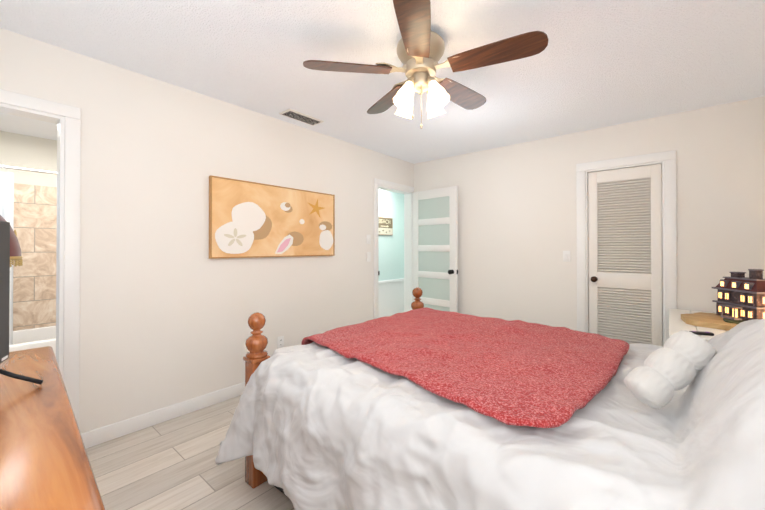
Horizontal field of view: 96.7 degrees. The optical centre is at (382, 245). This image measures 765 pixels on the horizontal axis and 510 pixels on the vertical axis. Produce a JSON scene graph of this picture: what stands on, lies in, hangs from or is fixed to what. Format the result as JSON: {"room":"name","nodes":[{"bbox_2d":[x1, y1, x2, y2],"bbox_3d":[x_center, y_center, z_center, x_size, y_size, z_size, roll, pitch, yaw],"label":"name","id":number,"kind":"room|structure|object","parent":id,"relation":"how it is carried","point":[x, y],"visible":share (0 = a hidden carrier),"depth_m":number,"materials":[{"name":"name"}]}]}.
{"room":"bedroom","nodes":[
{"label":"bedroom","id":0,"kind":"room"},
{"bbox_2d":[0,131,56,330],"bbox_3d":[-3.524,0.090,3.374,0.112,2.350,1.710,0,0,40],"label":"wall","id":1,"kind":"structure","parent":0,"point":[35,228],"depth_m":3.36,"materials":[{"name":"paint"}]},
{"bbox_2d":[0,165,56,344],"bbox_3d":[-2.957,0.238,2.890,0.196,1.808,1.738,0,0,40],"label":"shower curtain","id":2,"kind":"object","parent":1,"relation":"attached to","point":[7,196],"visible":0.42,"depth_m":2.84,"materials":[{"name":"white fabric"}]},
{"bbox_2d":[0,113,56,139],"bbox_3d":[-2.793,-1.128,2.761,2.030,0.080,1.940,0,0,40],"label":"ceiling","id":3,"kind":"structure","parent":0,"point":[26,126],"depth_m":3.10,"materials":[{"name":"white paint"}]},
{"bbox_2d":[0,28,413,433],"bbox_3d":[-1.027,0.044,3.183,0.120,2.440,4.670,0,0,40],"label":"wall","id":4,"kind":"structure","parent":0,"point":[168,307],"depth_m":2.50,"materials":[{"name":"beige paint"}]},
{"bbox_2d":[0,89,80,426],"bbox_3d":[-2.170,0.205,1.824,0.156,2.102,0.804,0,0,40],"label":"door frame","id":5,"kind":"structure","parent":4,"relation":"attached to","point":[66,119],"depth_m":2.04,"materials":[{"name":"white wood"}]},
{"bbox_2d":[81,382,244,448],"bbox_3d":[-0.983,1.214,3.125,0.014,0.100,2.720,0,0,40],"label":"baseboard","id":6,"kind":"structure","parent":4,"relation":"attached to","point":[94,437],"depth_m":2.39,"materials":[{"name":"white"}]},
{"bbox_2d":[209,175,334,258],"bbox_3d":[-0.942,-0.221,3.165,0.033,0.652,1.292,0,0,40],"label":"painting","id":7,"kind":"object","parent":4,"relation":"attached to","point":[248,219],"visible":1,"depth_m":3.04,"materials":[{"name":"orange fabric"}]},
{"bbox_2d":[277,336,283,348],"bbox_3d":[-0.949,0.904,3.171,0.009,0.116,0.072,0,0,40],"label":"electrical outlet plate","id":8,"kind":"object","parent":4,"relation":"attached to","point":[280,341],"visible":0.9,"depth_m":3.16,"materials":[{"name":"white plastic"}]},
{"bbox_2d":[366,235,370,243],"bbox_3d":[-0.165,-0.075,4.105,0.013,0.116,0.072,0,0,40],"label":"switch plate","id":9,"kind":"object","parent":4,"relation":"attached to","point":[368,237],"depth_m":4.10,"materials":[{"name":"white plastic"}]},
{"bbox_2d":[374,178,413,318],"bbox_3d":[0.131,0.222,4.560,0.156,2.102,0.894,0,0,40],"label":"door frame","id":10,"kind":"structure","parent":4,"relation":"attached to","point":[407,191],"depth_m":4.74,"materials":[{"name":"white wood"}]},
{"bbox_2d":[86,312,402,509],"bbox_3d":[0.018,1.315,3.276,5.750,0.100,6.230,0,0,40],"label":"floor","id":11,"kind":"structure","parent":0,"point":[169,465],"depth_m":1.89,"materials":[{"name":"beige wood"}]},
{"bbox_2d":[9,325,55,356],"bbox_3d":[-3.204,1.039,3.093,0.724,0.450,1.708,0,0,40],"label":"bathtub","id":12,"kind":"object","parent":11,"relation":"on","point":[31,338],"visible":0.02,"depth_m":3.26,"materials":[{"name":"white ceramic"}]},
{"bbox_2d":[0,346,104,509],"bbox_3d":[-0.960,0.839,0.679,1.800,0.820,0.556,0,0,43],"label":"dresser","id":13,"kind":"object","parent":11,"relation":"on","point":[45,464],"visible":1,"depth_m":0.73,"materials":[{"name":"brown wood"}]},
{"bbox_2d":[0,215,22,266],"bbox_3d":[-1.476,0.089,1.111,0.418,0.682,0.418,0,0,40],"label":"table lamp","id":14,"kind":"object","parent":13,"relation":"on","point":[15,252],"visible":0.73,"depth_m":1.21,"materials":[{"name":"brown fabric"}]},
{"bbox_2d":[0,221,42,384],"bbox_3d":[-1.025,0.175,0.759,0.256,0.505,0.735,0,0,-30],"label":"tv","id":15,"kind":"object","parent":13,"relation":"on","point":[4,280],"visible":0.98,"depth_m":1.05,"materials":[{"name":"black plastic"}]},
{"bbox_2d":[215,287,764,509],"bbox_3d":[0.628,0.538,1.702,2.399,1.434,1.929,0,0,40],"label":"bed","id":16,"kind":"object","parent":11,"relation":"on","point":[419,406],"visible":1,"depth_m":1.14,"materials":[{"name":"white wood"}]},
{"bbox_2d":[301,307,629,427],"bbox_3d":[0.429,0.602,1.994,1.598,0.188,1.537,0,0,40],"label":"throw","id":17,"kind":"object","parent":16,"relation":"on","point":[493,372],"depth_m":1.50,"materials":[{"name":"red fabric"}]},
{"bbox_2d":[669,309,726,341],"bbox_3d":[2.390,0.907,2.394,0.568,0.705,1.170,0,0,40],"label":"side table","id":18,"kind":"object","parent":11,"relation":"on","point":[676,323],"visible":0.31,"depth_m":2.33,"materials":[{"name":"white wood"}]},
{"bbox_2d":[689,331,713,335],"bbox_3d":[1.979,0.543,2.109,0.110,0.018,0.040,0,0,20],"label":"remote","id":19,"kind":"object","parent":18,"relation":"on","point":[702,333],"visible":0.81,"depth_m":2.10,"materials":[{"name":"black plastic"}]},
{"bbox_2d":[681,269,764,330],"bbox_3d":[2.427,0.357,2.368,0.526,0.392,0.536,0,0,40],"label":"decor","id":20,"kind":"object","parent":18,"relation":"on","point":[741,297],"visible":0.92,"depth_m":2.33,"materials":[{"name":"black"}]},
{"bbox_2d":[0,0,764,163],"bbox_3d":[0.320,-1.233,2.058,3.640,0.100,4.670,0,0,40],"label":"ceiling","id":21,"kind":"structure","parent":0,"point":[595,64],"depth_m":2.13,"materials":[{"name":"white paint"}]},
{"bbox_2d":[279,108,323,125],"bbox_3d":[-0.737,-1.169,3.109,0.160,0.013,0.380,0,0,40],"label":"ceiling vent","id":22,"kind":"object","parent":21,"relation":"in","point":[300,117],"visible":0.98,"depth_m":3.09,"materials":[{"name":"white metal"}]},
{"bbox_2d":[303,0,547,128],"bbox_3d":[0.256,-0.917,1.968,1.259,0.532,1.240,0,0,40],"label":"ceiling fan","id":23,"kind":"object","parent":21,"relation":"hanging from","point":[420,48],"visible":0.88,"depth_m":1.83,"materials":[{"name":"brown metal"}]},
{"bbox_2d":[393,80,449,118],"bbox_3d":[0.219,-0.837,1.951,0.307,0.155,0.307,0,0,4],"label":"shades","id":24,"kind":"object","parent":23,"relation":"attached to","point":[438,96],"visible":0.94,"depth_m":1.89,"materials":[{"name":"beige glass"}]},
{"bbox_2d":[379,189,403,280],"bbox_3d":[-0.439,0.059,5.654,0.100,2.440,3.090,0,0,40],"label":"wall","id":25,"kind":"structure","parent":0,"point":[391,252],"depth_m":6.30,"materials":[{"name":"paint"}]},
{"bbox_2d":[379,217,392,234],"bbox_3d":[0.031,-0.348,6.117,0.023,0.310,0.460,0,0,40],"label":"sign","id":26,"kind":"object","parent":25,"relation":"attached to","point":[385,226],"visible":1,"depth_m":6.13,"materials":[{"name":"brown"}]},
{"bbox_2d":[379,278,403,317],"bbox_3d":[-0.389,0.952,5.607,0.030,0.655,2.890,0,0,40],"label":"wainscoting","id":27,"kind":"structure","parent":25,"relation":"attached to","point":[391,297],"depth_m":6.27,"materials":[{"name":"white"}]},
{"bbox_2d":[414,96,764,346],"bbox_3d":[2.049,0.049,4.013,3.520,2.440,0.800,0,0,40],"label":"wall","id":28,"kind":"structure","parent":0,"point":[517,222],"depth_m":3.56,"materials":[{"name":"beige paint"}]},
{"bbox_2d":[412,186,457,312],"bbox_3d":[0.667,0.257,4.525,0.736,2.015,0.174,0,0,40],"label":"door","id":29,"kind":"structure","parent":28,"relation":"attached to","point":[435,245],"depth_m":4.51,"materials":[{"name":"white paint"}]},
{"bbox_2d":[563,251,570,261],"bbox_3d":[1.936,0.112,3.576,0.072,0.116,0.013,0,0,40],"label":"switch plate","id":30,"kind":"object","parent":28,"relation":"attached to","point":[566,256],"depth_m":3.57,"materials":[{"name":"white plastic"}]},
{"bbox_2d":[588,164,661,345],"bbox_3d":[2.309,0.254,3.265,0.580,1.998,0.108,0,0,40],"label":"louvered door","id":31,"kind":"structure","parent":28,"relation":"in","point":[625,251],"depth_m":3.27,"materials":[{"name":"white paint"}]},
{"bbox_2d":[576,150,676,346],"bbox_3d":[2.344,0.210,3.307,0.780,2.110,0.138,0,0,40],"label":"door frame","id":32,"kind":"structure","parent":28,"relation":"attached to","point":[667,159],"depth_m":3.14,"materials":[{"name":"white wood"}]}
]}

